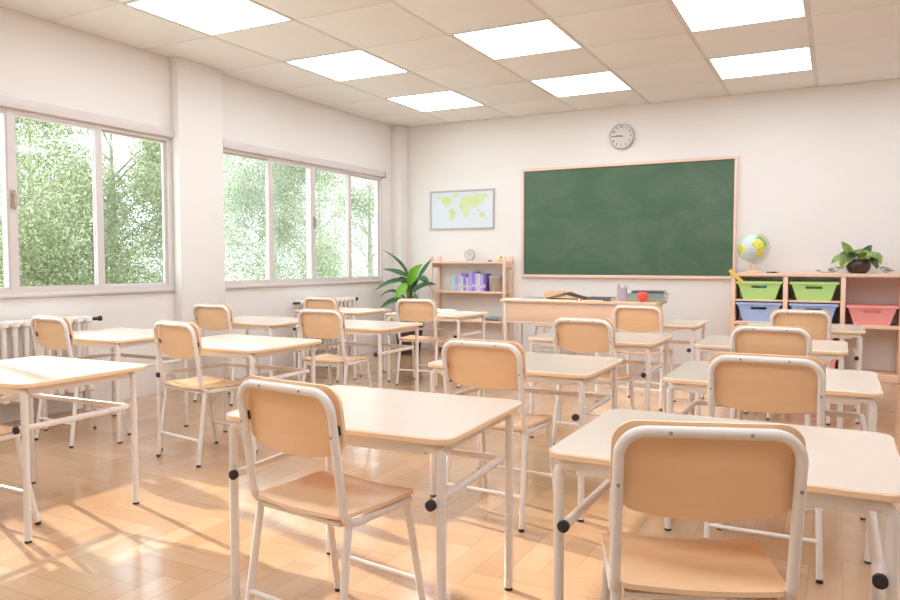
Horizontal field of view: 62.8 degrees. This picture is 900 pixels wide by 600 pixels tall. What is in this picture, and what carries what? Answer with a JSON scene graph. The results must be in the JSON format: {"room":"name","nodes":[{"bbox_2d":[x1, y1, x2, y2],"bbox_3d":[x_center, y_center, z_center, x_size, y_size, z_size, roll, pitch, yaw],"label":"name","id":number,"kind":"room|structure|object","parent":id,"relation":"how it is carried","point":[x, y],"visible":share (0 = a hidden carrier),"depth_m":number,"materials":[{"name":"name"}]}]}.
{"room":"classroom","nodes":[
{"label":"classroom","id":0,"kind":"room"},
{"bbox_2d":[0,6,391,423],"bbox_3d":[-3.466,-0.611,5.309,0.110,3.079,11.623,2,3,28],"label":"wall","id":1,"kind":"structure","parent":0,"point":[43,61],"depth_m":6.63,"materials":[{"name":"paint"}]},
{"bbox_2d":[0,94,174,298],"bbox_3d":[-3.289,-0.762,5.541,0.139,1.493,3.018,2,3,28],"label":"window","id":2,"kind":"structure","parent":1,"relation":"in","point":[10,107],"depth_m":6.03,"materials":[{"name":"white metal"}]},
{"bbox_2d":[169,57,225,379],"bbox_3d":[-2.409,-0.703,7.088,0.105,3.079,0.551,2,3,28],"label":"column","id":3,"kind":"structure","parent":1,"relation":"attached to","point":[195,88],"depth_m":6.99,"materials":[{"name":"paint"}]},
{"bbox_2d":[223,139,385,288],"bbox_3d":[-1.620,-0.925,8.719,0.139,1.493,2.988,2,3,28],"label":"window","id":4,"kind":"structure","parent":1,"relation":"in","point":[233,148],"depth_m":8.69,"materials":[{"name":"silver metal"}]},
{"bbox_2d":[391,125,407,347],"bbox_3d":[-0.697,-0.867,10.298,0.150,3.079,0.203,2,3,28],"label":"column","id":5,"kind":"structure","parent":1,"relation":"attached to","point":[399,133],"depth_m":10.20,"materials":[{"name":"paint"}]},
{"bbox_2d":[0,348,899,599],"bbox_3d":[0.498,1.132,3.315,9.342,0.200,12.023,2,3,28],"label":"floor","id":6,"kind":"structure","parent":0,"point":[91,541],"depth_m":3.39,"materials":[{"name":"beige wood"}]},
{"bbox_2d":[0,425,40,524],"bbox_3d":[-2.170,0.611,3.261,0.434,0.850,0.467,2,3,28],"label":"chair","id":7,"kind":"object","parent":6,"relation":"on","point":[4,429],"visible":0.59,"depth_m":3.34,"materials":[{"name":"white metal"}]},
{"bbox_2d":[0,315,101,410],"bbox_3d":[-3.239,0.536,5.454,0.207,0.771,1.492,2,3,28],"label":"radiator","id":8,"kind":"object","parent":6,"relation":"on","point":[6,326],"visible":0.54,"depth_m":5.52,"materials":[{"name":"white metal"}]},
{"bbox_2d":[0,356,146,543],"bbox_3d":[-2.027,0.673,3.594,0.854,0.688,0.685,1,3,26],"label":"school desk","id":9,"kind":"object","parent":6,"relation":"on","point":[24,379],"visible":0.99,"depth_m":3.50,"materials":[{"name":"beige laminate"}]},
{"bbox_2d":[30,315,130,447],"bbox_3d":[-2.519,0.520,5.034,0.434,0.850,0.467,2,3,32],"label":"chair","id":10,"kind":"object","parent":6,"relation":"on","point":[51,332],"visible":0.53,"depth_m":4.85,"materials":[{"name":"beige wood"}]},
{"bbox_2d":[41,327,188,442],"bbox_3d":[-2.398,0.584,5.345,0.854,0.688,0.685,2,3,28],"label":"school desk","id":11,"kind":"object","parent":6,"relation":"on","point":[107,337],"visible":0.49,"depth_m":5.23,"materials":[{"name":"beige wood"}]},
{"bbox_2d":[153,320,257,467],"bbox_3d":[-1.521,0.543,4.588,0.434,0.850,0.467,2,4,36],"label":"chair","id":12,"kind":"object","parent":6,"relation":"on","point":[176,339],"visible":0.97,"depth_m":4.44,"materials":[{"name":"beige wood"}]},
{"bbox_2d":[192,303,261,405],"bbox_3d":[-1.930,0.449,6.440,0.434,0.850,0.467,1,3,26],"label":"chair","id":13,"kind":"object","parent":6,"relation":"on","point":[215,317],"visible":0.61,"depth_m":6.24,"materials":[{"name":"beige wood"}]},
{"bbox_2d":[156,334,321,461],"bbox_3d":[-1.364,0.611,4.803,0.854,0.688,0.685,2,3,28],"label":"school desk","id":14,"kind":"object","parent":6,"relation":"on","point":[225,346],"visible":0.65,"depth_m":4.71,"materials":[{"name":"beige wood"}]},
{"bbox_2d":[200,316,314,397],"bbox_3d":[-1.698,0.519,6.613,0.854,0.688,0.685,2,3,28],"label":"school desk","id":15,"kind":"object","parent":6,"relation":"on","point":[264,323],"visible":0.31,"depth_m":6.37,"materials":[{"name":"beige wood"}]},
{"bbox_2d":[293,297,357,367],"bbox_3d":[-1.478,0.365,8.806,0.207,0.771,1.238,2,3,28],"label":"radiator","id":16,"kind":"object","parent":6,"relation":"on","point":[343,301],"visible":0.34,"depth_m":8.89,"materials":[{"name":"white metal"}]},
{"bbox_2d":[237,376,425,599],"bbox_3d":[-0.373,0.656,2.385,0.434,0.850,0.467,2,4,35],"label":"chair","id":17,"kind":"object","parent":6,"relation":"on","point":[296,418],"visible":1,"depth_m":2.27,"materials":[{"name":"beige wood"}]},
{"bbox_2d":[303,297,361,381],"bbox_3d":[-1.219,0.386,7.670,0.434,0.850,0.467,2,3,28],"label":"chair","id":18,"kind":"object","parent":6,"relation":"on","point":[309,302],"visible":0.34,"depth_m":7.49,"materials":[{"name":"beige wood"}]},
{"bbox_2d":[298,308,371,387],"bbox_3d":[-0.886,0.483,5.769,0.434,0.850,0.467,2,3,28],"label":"chair","id":19,"kind":"object","parent":6,"relation":"on","point":[315,323],"visible":0.92,"depth_m":5.60,"materials":[{"name":"beige wood"}]},
{"bbox_2d":[292,307,389,379],"bbox_3d":[-1.178,0.447,8.010,0.854,0.688,0.685,2,3,28],"label":"school desk","id":20,"kind":"object","parent":6,"relation":"on","point":[348,312],"visible":0.56,"depth_m":7.87,"materials":[{"name":"beige wood"}]},
{"bbox_2d":[297,319,422,391],"bbox_3d":[-0.745,0.542,6.159,0.854,0.688,0.685,2,3,28],"label":"school desk","id":21,"kind":"object","parent":6,"relation":"on","point":[353,327],"visible":0.6,"depth_m":6.07,"materials":[{"name":"beige wood"}]},
{"bbox_2d":[226,385,521,599],"bbox_3d":[-0.249,0.723,2.628,0.854,0.688,0.685,1,3,25],"label":"school desk","id":22,"kind":"object","parent":6,"relation":"on","point":[413,422],"visible":0.77,"depth_m":2.50,"materials":[{"name":"beige wood"}]},
{"bbox_2d":[374,251,435,354],"bbox_3d":[-0.552,0.022,9.723,0.817,1.363,0.531,1,3,20],"label":"leafy plant","id":23,"kind":"object","parent":6,"relation":"on","point":[409,284],"visible":0.48,"depth_m":9.60,"materials":[{"name":"green plant"}]},
{"bbox_2d":[396,299,451,386],"bbox_3d":[-0.258,0.403,7.322,0.434,0.850,0.467,1,3,21],"label":"chair","id":24,"kind":"object","parent":6,"relation":"on","point":[411,310],"visible":0.95,"depth_m":7.14,"materials":[{"name":"beige wood"}]},
{"bbox_2d":[387,311,487,387],"bbox_3d":[-0.123,0.472,7.525,0.854,0.688,0.685,2,3,28],"label":"school desk","id":25,"kind":"object","parent":6,"relation":"on","point":[458,316],"visible":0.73,"depth_m":7.39,"materials":[{"name":"beige wood"}]},
{"bbox_2d":[437,309,455,312],"bbox_3d":[-0.162,0.108,7.712,0.400,0.018,0.280,2,4,35],"label":"open notebook","id":26,"kind":"object","parent":25,"relation":"on","point":[438,310],"visible":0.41,"depth_m":7.63,"materials":[{"name":"white paper"}]},
{"bbox_2d":[430,256,512,350],"bbox_3d":[0.274,0.060,9.791,1.100,1.280,0.255,2,3,28],"label":"bookshelf","id":27,"kind":"object","parent":6,"relation":"on","point":[506,264],"visible":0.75,"depth_m":9.64,"materials":[{"name":"brown wood"}]},
{"bbox_2d":[451,275,454,290],"bbox_3d":[0.080,-0.227,9.877,0.050,0.202,0.176,2,3,28],"label":"upright book","id":28,"kind":"object","parent":27,"relation":"on","point":[452,277],"visible":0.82,"depth_m":9.80,"materials":[{"name":"teal paper"}]},
{"bbox_2d":[455,275,457,290],"bbox_3d":[0.120,-0.227,9.856,0.038,0.204,0.176,2,3,28],"label":"upright book","id":29,"kind":"object","parent":27,"relation":"on","point":[456,276],"visible":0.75,"depth_m":9.78,"materials":[{"name":"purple paper"}]},
{"bbox_2d":[461,276,462,290],"bbox_3d":[0.197,-0.219,9.816,0.032,0.193,0.176,2,3,28],"label":"upright book","id":30,"kind":"object","parent":27,"relation":"on","point":[461,276],"visible":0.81,"depth_m":9.74,"materials":[{"name":"white paper"}]},
{"bbox_2d":[458,273,466,290],"bbox_3d":[0.160,-0.242,9.834,0.048,0.236,0.176,2,3,28],"label":"upright book","id":31,"kind":"object","parent":27,"relation":"on","point":[459,274],"visible":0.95,"depth_m":9.76,"materials":[{"name":"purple paper"}]},
{"bbox_2d":[463,274,468,290],"bbox_3d":[0.228,-0.230,9.799,0.034,0.217,0.176,2,3,28],"label":"upright book","id":32,"kind":"object","parent":27,"relation":"on","point":[466,275],"visible":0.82,"depth_m":9.72,"materials":[{"name":"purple paper"}]},
{"bbox_2d":[466,277,468,290],"bbox_3d":[0.263,-0.212,9.782,0.040,0.182,0.176,2,3,28],"label":"upright book","id":33,"kind":"object","parent":27,"relation":"on","point":[467,278],"visible":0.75,"depth_m":9.70,"materials":[{"name":"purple paper"}]},
{"bbox_2d":[464,249,474,260],"bbox_3d":[0.262,-0.591,9.736,0.152,0.165,0.044,2,3,28],"label":"desk clock","id":34,"kind":"object","parent":27,"relation":"on","point":[469,254],"visible":0.95,"depth_m":9.71,"materials":[{"name":"grey plastic"}]},
{"bbox_2d":[469,273,471,290],"bbox_3d":[0.304,-0.239,9.759,0.048,0.239,0.176,2,3,28],"label":"upright book","id":35,"kind":"object","parent":27,"relation":"on","point":[470,274],"visible":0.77,"depth_m":9.68,"materials":[{"name":"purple paper"}]},
{"bbox_2d":[472,272,480,290],"bbox_3d":[0.346,-0.247,9.736,0.043,0.256,0.176,2,3,28],"label":"upright book","id":36,"kind":"object","parent":27,"relation":"on","point":[473,273],"visible":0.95,"depth_m":9.66,"materials":[{"name":"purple paper"}]},
{"bbox_2d":[475,273,482,290],"bbox_3d":[0.383,-0.234,9.717,0.038,0.233,0.176,2,3,28],"label":"upright book","id":37,"kind":"object","parent":27,"relation":"on","point":[476,274],"visible":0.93,"depth_m":9.64,"materials":[{"name":"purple paper"}]},
{"bbox_2d":[478,274,482,290],"bbox_3d":[0.414,-0.232,9.701,0.028,0.230,0.176,2,3,28],"label":"upright book","id":38,"kind":"object","parent":27,"relation":"on","point":[478,274],"visible":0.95,"depth_m":9.62,"materials":[{"name":"white paper"}]},
{"bbox_2d":[480,275,482,290],"bbox_3d":[0.450,-0.222,9.683,0.048,0.212,0.176,2,3,28],"label":"upright book","id":39,"kind":"object","parent":27,"relation":"on","point":[481,276],"visible":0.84,"depth_m":9.61,"materials":[{"name":"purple paper"}]},
{"bbox_2d":[483,274,490,290],"bbox_3d":[0.488,-0.230,9.663,0.034,0.229,0.176,2,3,28],"label":"upright book","id":40,"kind":"object","parent":27,"relation":"on","point":[485,276],"visible":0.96,"depth_m":9.60,"materials":[{"name":"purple paper"}]},
{"bbox_2d":[485,319,501,320],"bbox_3d":[0.576,0.257,9.622,0.200,0.022,0.170,2,3,28],"label":"flat book","id":41,"kind":"object","parent":27,"relation":"on","point":[485,319],"visible":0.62,"depth_m":9.55,"materials":[{"name":"grey paper"}]},
{"bbox_2d":[485,316,501,318],"bbox_3d":[0.576,0.233,9.621,0.190,0.024,0.160,2,3,28],"label":"flat book","id":42,"kind":"object","parent":41,"relation":"on","point":[489,317],"visible":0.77,"depth_m":9.56,"materials":[{"name":"teal paper"}]},
{"bbox_2d":[489,275,501,291],"bbox_3d":[0.591,-0.216,9.596,0.180,0.208,0.180,2,3,28],"label":"lidded basket","id":43,"kind":"object","parent":27,"relation":"on","point":[495,281],"visible":1,"depth_m":9.53,"materials":[{"name":"grey"}]},
{"bbox_2d":[441,338,555,531],"bbox_3d":[0.246,0.597,3.546,0.434,0.850,0.467,2,3,31],"label":"chair","id":44,"kind":"object","parent":6,"relation":"on","point":[476,363],"visible":0.7,"depth_m":3.36,"materials":[{"name":"beige wood"}]},
{"bbox_2d":[428,352,622,521],"bbox_3d":[0.404,0.659,3.865,0.854,0.688,0.685,2,3,28],"label":"school desk","id":45,"kind":"object","parent":6,"relation":"on","point":[546,368],"visible":0.61,"depth_m":3.74,"materials":[{"name":"beige wood"}]},
{"bbox_2d":[534,291,576,354],"bbox_3d":[1.268,0.321,8.942,0.434,0.850,0.467,2,3,28],"label":"chair","id":46,"kind":"object","parent":6,"relation":"on","point":[549,294],"visible":0.27,"depth_m":9.04,"materials":[{"name":"beige wood"}]},
{"bbox_2d":[500,297,666,380],"bbox_3d":[1.435,0.394,8.058,1.710,0.790,0.550,2,3,28],"label":"desk","id":47,"kind":"object","parent":6,"relation":"on","point":[516,310],"visible":0.64,"depth_m":7.95,"materials":[{"name":"brown wood"}]},
{"bbox_2d":[521,297,543,298],"bbox_3d":[0.943,-0.025,8.391,0.210,0.012,0.290,1,3,16],"label":"book","id":48,"kind":"object","parent":47,"relation":"on","point":[523,297],"visible":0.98,"depth_m":8.33,"materials":[{"name":"grey paper"}]},
{"bbox_2d":[546,292,586,299],"bbox_3d":[1.316,-0.046,8.240,0.436,0.070,0.272,1,3,24],"label":"book","id":49,"kind":"object","parent":47,"relation":"on","point":[571,294],"visible":0.98,"depth_m":8.15,"materials":[{"name":"brown paper"}]},
{"bbox_2d":[587,296,615,299],"bbox_3d":[1.667,-0.018,8.113,0.270,0.028,0.200,2,3,31],"label":"notebook","id":50,"kind":"object","parent":47,"relation":"on","point":[592,297],"visible":0.91,"depth_m":8.03,"materials":[{"name":"grey paper"}]},
{"bbox_2d":[617,288,626,300],"bbox_3d":[1.812,-0.057,7.775,0.104,0.140,0.104,2,3,28],"label":"pencil cup","id":51,"kind":"object","parent":47,"relation":"on","point":[621,292],"visible":0.95,"depth_m":7.73,"materials":[{"name":"grey"}]},
{"bbox_2d":[637,290,647,301],"bbox_3d":[1.978,-0.043,7.575,0.114,0.119,0.114,2,3,28],"label":"apple","id":52,"kind":"object","parent":47,"relation":"on","point":[641,296],"visible":1,"depth_m":7.54,"materials":[{"name":"red food"}]},
{"bbox_2d":[627,298,666,301],"bbox_3d":[2.080,-0.007,7.772,0.370,0.040,0.250,1,3,26],"label":"closed book","id":53,"kind":"object","parent":47,"relation":"on","point":[628,299],"visible":0.71,"depth_m":7.64,"materials":[{"name":"grey paper"}]},
{"bbox_2d":[627,293,668,297],"bbox_3d":[2.087,-0.049,7.766,0.380,0.044,0.250,2,3,29],"label":"closed book","id":54,"kind":"object","parent":53,"relation":"on","point":[629,295],"visible":0.75,"depth_m":7.65,"materials":[{"name":"teal paper"}]},
{"bbox_2d":[631,290,665,293],"bbox_3d":[2.095,-0.084,7.761,0.330,0.026,0.220,1,3,24],"label":"closed book","id":55,"kind":"object","parent":54,"relation":"on","point":[633,291],"visible":0.98,"depth_m":7.66,"materials":[{"name":"grey paper"}]},
{"bbox_2d":[552,317,634,444],"bbox_3d":[0.962,0.528,4.877,0.434,0.850,0.467,2,4,36],"label":"chair","id":56,"kind":"object","parent":6,"relation":"on","point":[575,334],"visible":0.67,"depth_m":4.72,"materials":[{"name":"beige wood"}]},
{"bbox_2d":[528,331,672,437],"bbox_3d":[1.051,0.594,5.138,0.854,0.688,0.685,2,3,28],"label":"school desk","id":57,"kind":"object","parent":6,"relation":"on","point":[631,342],"visible":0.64,"depth_m":4.99,"materials":[{"name":"beige wood"}]},
{"bbox_2d":[611,305,675,409],"bbox_3d":[1.647,0.458,6.257,0.434,0.850,0.467,2,3,32],"label":"chair","id":58,"kind":"object","parent":6,"relation":"on","point":[631,318],"visible":0.81,"depth_m":6.08,"materials":[{"name":"beige wood"}]},
{"bbox_2d":[595,317,708,401],"bbox_3d":[1.761,0.527,6.447,0.854,0.688,0.685,2,3,28],"label":"school desk","id":59,"kind":"object","parent":6,"relation":"on","point":[670,325],"visible":0.47,"depth_m":6.18,"materials":[{"name":"beige wood"}]},
{"bbox_2d":[600,420,808,599],"bbox_3d":[0.595,0.684,1.842,0.434,0.850,0.467,0,3,8],"label":"chair","id":60,"kind":"object","parent":6,"relation":"on","point":[683,470],"visible":1,"depth_m":1.64,"materials":[{"name":"beige wood"}]},
{"bbox_2d":[549,409,899,599],"bbox_3d":[0.789,0.748,2.123,0.854,0.688,0.685,2,3,28],"label":"school desk","id":61,"kind":"object","parent":6,"relation":"on","point":[856,471],"visible":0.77,"depth_m":1.98,"materials":[{"name":"beige wood"}]},
{"bbox_2d":[704,352,825,583],"bbox_3d":[1.292,0.624,3.014,0.434,0.850,0.467,1,3,27],"label":"chair","id":62,"kind":"object","parent":6,"relation":"on","point":[780,384],"visible":0.59,"depth_m":2.81,"materials":[{"name":"beige wood"}]},
{"bbox_2d":[730,324,811,425],"bbox_3d":[1.875,0.558,4.300,0.434,0.850,0.467,2,3,28],"label":"chair","id":63,"kind":"object","parent":6,"relation":"on","point":[749,339],"visible":0.4,"depth_m":4.10,"materials":[{"name":"beige wood"}]},
{"bbox_2d":[694,335,847,428],"bbox_3d":[2.049,0.616,4.717,0.854,0.688,0.685,2,3,28],"label":"school desk","id":64,"kind":"object","parent":6,"relation":"on","point":[824,350],"visible":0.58,"depth_m":4.54,"materials":[{"name":"beige wood"}]},
{"bbox_2d":[663,361,882,563],"bbox_3d":[1.468,0.684,3.386,0.854,0.688,0.685,2,3,28],"label":"school desk","id":65,"kind":"object","parent":6,"relation":"on","point":[843,386],"visible":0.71,"depth_m":3.23,"materials":[{"name":"beige wood"}]},
{"bbox_2d":[766,309,831,424],"bbox_3d":[2.696,0.487,5.696,0.434,0.850,0.467,1,3,26],"label":"chair","id":66,"kind":"object","parent":6,"relation":"on","point":[818,322],"visible":0.56,"depth_m":5.47,"materials":[{"name":"beige wood"}]},
{"bbox_2d":[743,321,865,423],"bbox_3d":[2.843,0.553,5.947,0.854,0.688,0.685,2,3,28],"label":"school desk","id":67,"kind":"object","parent":6,"relation":"on","point":[845,331],"visible":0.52,"depth_m":5.54,"materials":[{"name":"beige wood"}]},
{"bbox_2d":[730,272,899,382],"bbox_3d":[3.856,0.258,7.822,1.640,1.085,0.406,2,3,28],"label":"storage shelf","id":68,"kind":"object","parent":6,"relation":"on","point":[883,376],"visible":0.45,"depth_m":7.60,"materials":[{"name":"brown wood"}]},
{"bbox_2d":[737,233,769,272],"bbox_3d":[3.288,-0.511,8.027,0.310,0.431,0.310,0,3,-1],"label":"globe","id":69,"kind":"object","parent":68,"relation":"on","point":[752,247],"visible":1,"depth_m":7.93,"materials":[{"name":"multicoloured"}]},
{"bbox_2d":[736,280,782,299],"bbox_3d":[3.385,-0.110,8.045,0.462,0.194,0.386,2,3,28],"label":"storage bin","id":70,"kind":"object","parent":68,"relation":"on","point":[751,290],"visible":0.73,"depth_m":7.90,"materials":[{"name":"green plastic"}]},
{"bbox_2d":[729,269,745,285],"bbox_3d":[3.099,-0.242,7.954,0.189,0.192,0.011,1,3,11],"label":"ruler","id":71,"kind":"object","parent":70,"relation":"in","point":[731,271],"visible":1,"depth_m":7.95,"materials":[{"name":"orange paint"}]},
{"bbox_2d":[736,301,782,321],"bbox_3d":[3.385,0.121,8.057,0.462,0.204,0.386,2,3,28],"label":"storage bin","id":72,"kind":"object","parent":68,"relation":"on","point":[749,310],"visible":0.71,"depth_m":7.93,"materials":[{"name":"blue plastic"}]},
{"bbox_2d":[789,281,838,300],"bbox_3d":[3.852,-0.097,7.800,0.462,0.194,0.386,2,3,28],"label":"storage bin","id":73,"kind":"object","parent":68,"relation":"on","point":[803,290],"visible":1,"depth_m":7.66,"materials":[{"name":"green plastic"}]},
{"bbox_2d":[789,302,838,316],"bbox_3d":[3.852,0.134,7.812,0.462,0.204,0.386,2,3,28],"label":"storage bin","id":74,"kind":"object","parent":68,"relation":"on","point":[830,307],"visible":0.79,"depth_m":7.67,"materials":[{"name":"blue plastic"}]},
{"bbox_2d":[829,360,835,368],"bbox_3d":[3.973,0.646,7.774,0.206,0.174,0.386,2,3,28],"label":"storage bin","id":75,"kind":"object","parent":68,"relation":"on","point":[832,363],"visible":0.03,"depth_m":7.60,"materials":[{"name":"pink plastic"}]},
{"bbox_2d":[816,242,893,273],"bbox_3d":[4.125,-0.435,7.548,0.667,0.328,0.324,0,3,8],"label":"trailing plant","id":76,"kind":"object","parent":68,"relation":"on","point":[861,265],"visible":1,"depth_m":7.50,"materials":[{"name":"green plant"}]},
{"bbox_2d":[845,259,870,273],"bbox_3d":[4.189,-0.345,7.574,0.236,0.145,0.236,2,3,28],"label":"bowl","id":77,"kind":"object","parent":68,"relation":"on","point":[855,266],"depth_m":7.49,"materials":[{"name":"ceramic"}]},
{"bbox_2d":[846,303,898,325],"bbox_3d":[4.320,0.149,7.567,0.462,0.199,0.386,2,3,28],"label":"storage bin","id":78,"kind":"object","parent":68,"relation":"on","point":[861,314],"visible":1,"depth_m":7.43,"materials":[{"name":"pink plastic"}]},
{"bbox_2d":[0,0,899,126],"bbox_3d":[0.560,-2.116,3.116,9.202,0.150,12.023,2,3,28],"label":"ceiling","id":79,"kind":"structure","parent":0,"point":[646,43],"depth_m":6.44,"materials":[{"name":"tile"}]},
{"bbox_2d":[122,0,294,35],"bbox_3d":[-1.795,-2.167,5.550,0.876,0.006,0.872,2,3,28],"label":"recessed light","id":80,"kind":"object","parent":79,"relation":"in","point":[209,17],"visible":1,"depth_m":5.58,"materials":[{"name":"white plastic"}]},
{"bbox_2d":[283,49,410,81],"bbox_3d":[-0.978,-2.247,7.105,0.876,0.006,0.872,2,3,28],"label":"recessed light","id":81,"kind":"object","parent":79,"relation":"in","point":[355,64],"visible":1,"depth_m":7.06,"materials":[{"name":"white plastic"}]},
{"bbox_2d":[385,90,484,111],"bbox_3d":[-0.162,-2.326,8.660,0.876,0.006,0.872,2,3,28],"label":"recessed light","id":82,"kind":"object","parent":79,"relation":"in","point":[449,99],"visible":1,"depth_m":8.64,"materials":[{"name":"white plastic"}]},
{"bbox_2d":[450,18,583,59],"bbox_3d":[0.587,-2.205,6.285,0.876,0.006,0.872,2,3,28],"label":"recessed light","id":83,"kind":"object","parent":79,"relation":"in","point":[541,36],"visible":1,"depth_m":6.24,"materials":[{"name":"white plastic"}]},
{"bbox_2d":[529,70,632,97],"bbox_3d":[1.404,-2.284,7.839,0.876,0.006,0.872,2,3,28],"label":"recessed light","id":84,"kind":"object","parent":79,"relation":"in","point":[605,81],"visible":1,"depth_m":7.81,"materials":[{"name":"white plastic"}]},
{"bbox_2d":[669,0,807,32],"bbox_3d":[2.152,-2.163,5.464,0.876,0.006,0.872,2,3,28],"label":"recessed light","id":85,"kind":"object","parent":79,"relation":"in","point":[696,15],"visible":1,"depth_m":5.56,"materials":[{"name":"white plastic"}]},
{"bbox_2d":[707,46,814,79],"bbox_3d":[2.969,-2.242,7.019,0.876,0.006,0.872,2,3,28],"label":"recessed light","id":86,"kind":"object","parent":79,"relation":"in","point":[801,58],"visible":1,"depth_m":6.99,"materials":[{"name":"white plastic"}]},
{"bbox_2d":[408,79,899,370],"bbox_3d":[3.307,-0.771,8.426,9.202,3.079,0.200,2,3,28],"label":"wall","id":87,"kind":"structure","parent":0,"point":[819,167],"depth_m":8.44,"materials":[{"name":"paint"}]},
{"bbox_2d":[430,188,494,229],"bbox_3d":[0.156,-1.216,9.931,0.964,0.524,0.025,2,3,28],"label":"world map","id":88,"kind":"object","parent":87,"relation":"attached to","point":[473,208],"visible":1,"depth_m":9.92,"materials":[{"name":"grey paper"}]},
{"bbox_2d":[609,124,634,148],"bbox_3d":[2.065,-1.968,8.872,0.304,0.304,0.053,2,3,28],"label":"wall clock","id":89,"kind":"object","parent":87,"relation":"attached to","point":[621,136],"visible":1,"depth_m":8.85,"materials":[{"name":"grey plastic"}]},
{"bbox_2d":[521,156,737,278],"bbox_3d":[2.081,-0.957,8.925,2.600,1.390,0.039,2,3,28],"label":"blackboard","id":90,"kind":"object","parent":87,"relation":"attached to","point":[676,218],"visible":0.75,"depth_m":8.87,"materials":[{"name":"green wood"}]},
{"label":"outside","id":91,"kind":"structure","parent":0,"visible":0},
{"bbox_3d":[-15.604,1.002,19.560,34.258,0.200,70.000,2,3,28],"label":"ground","id":92,"kind":"structure","parent":91,"visible":0},
{"bbox_2d":[0,118,135,286],"bbox_3d":[-8.444,-1.924,15.050,3.610,6.114,4.918,-2,3,-31],"label":"tree","id":93,"kind":"object","parent":92,"relation":"on","point":[28,137],"visible":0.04,"depth_m":14.83,"materials":[{"name":"green plant"}]},
{"bbox_2d":[0,117,153,286],"bbox_3d":[-6.104,-1.458,10.367,3.698,5.661,3.563,1,3,22],"label":"tree","id":94,"kind":"object","parent":92,"relation":"on","point":[39,253],"visible":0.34,"depth_m":10.13,"materials":[{"name":"green plant"}]},
{"bbox_2d":[0,119,226,284],"bbox_3d":[-5.436,-1.353,12.672,3.790,5.216,3.679,3,4,42],"label":"tree","id":95,"kind":"object","parent":92,"relation":"on","point":[111,194],"visible":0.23,"depth_m":12.05,"materials":[{"name":"green plant"}]},
{"bbox_2d":[102,134,265,282],"bbox_3d":[-5.617,-1.491,15.049,3.444,5.249,3.837,0,3,-4],"label":"tree","id":96,"kind":"object","parent":92,"relation":"on","point":[160,263],"visible":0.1,"depth_m":15.17,"materials":[{"name":"green plant"}]},
{"bbox_2d":[120,155,285,281],"bbox_3d":[-6.771,-2.131,20.657,4.357,5.954,4.139,1,3,25],"label":"tree","id":97,"kind":"object","parent":92,"relation":"on","point":[225,168],"visible":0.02,"depth_m":20.67,"materials":[{"name":"green plant"}]},
{"bbox_2d":[223,154,354,279],"bbox_3d":[-4.069,-1.560,16.678,3.692,5.222,3.961,-1,3,-23],"label":"tree","id":98,"kind":"object","parent":92,"relation":"on","point":[254,195],"visible":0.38,"depth_m":16.65,"materials":[{"name":"green plant"}]},
{"bbox_2d":[237,161,374,279],"bbox_3d":[-3.670,-2.151,19.391,3.746,6.124,4.122,-1,3,-15],"label":"tree","id":99,"kind":"object","parent":92,"relation":"on","point":[323,176],"visible":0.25,"depth_m":18.93,"materials":[{"name":"green plant"}]},
{"bbox_2d":[250,171,374,277],"bbox_3d":[-4.452,-2.453,24.738,3.695,6.180,5.181,0,3,7],"label":"tree","id":100,"kind":"object","parent":92,"relation":"on","point":[320,226],"visible":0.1,"depth_m":24.48,"materials":[{"name":"green plant"}]},
{"bbox_2d":[316,170,374,276],"bbox_3d":[-2.196,-2.018,21.524,4.286,5.640,3.862,3,4,45],"label":"tree","id":101,"kind":"object","parent":92,"relation":"on","point":[370,268],"visible":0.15,"depth_m":21.14,"materials":[{"name":"green plant"}]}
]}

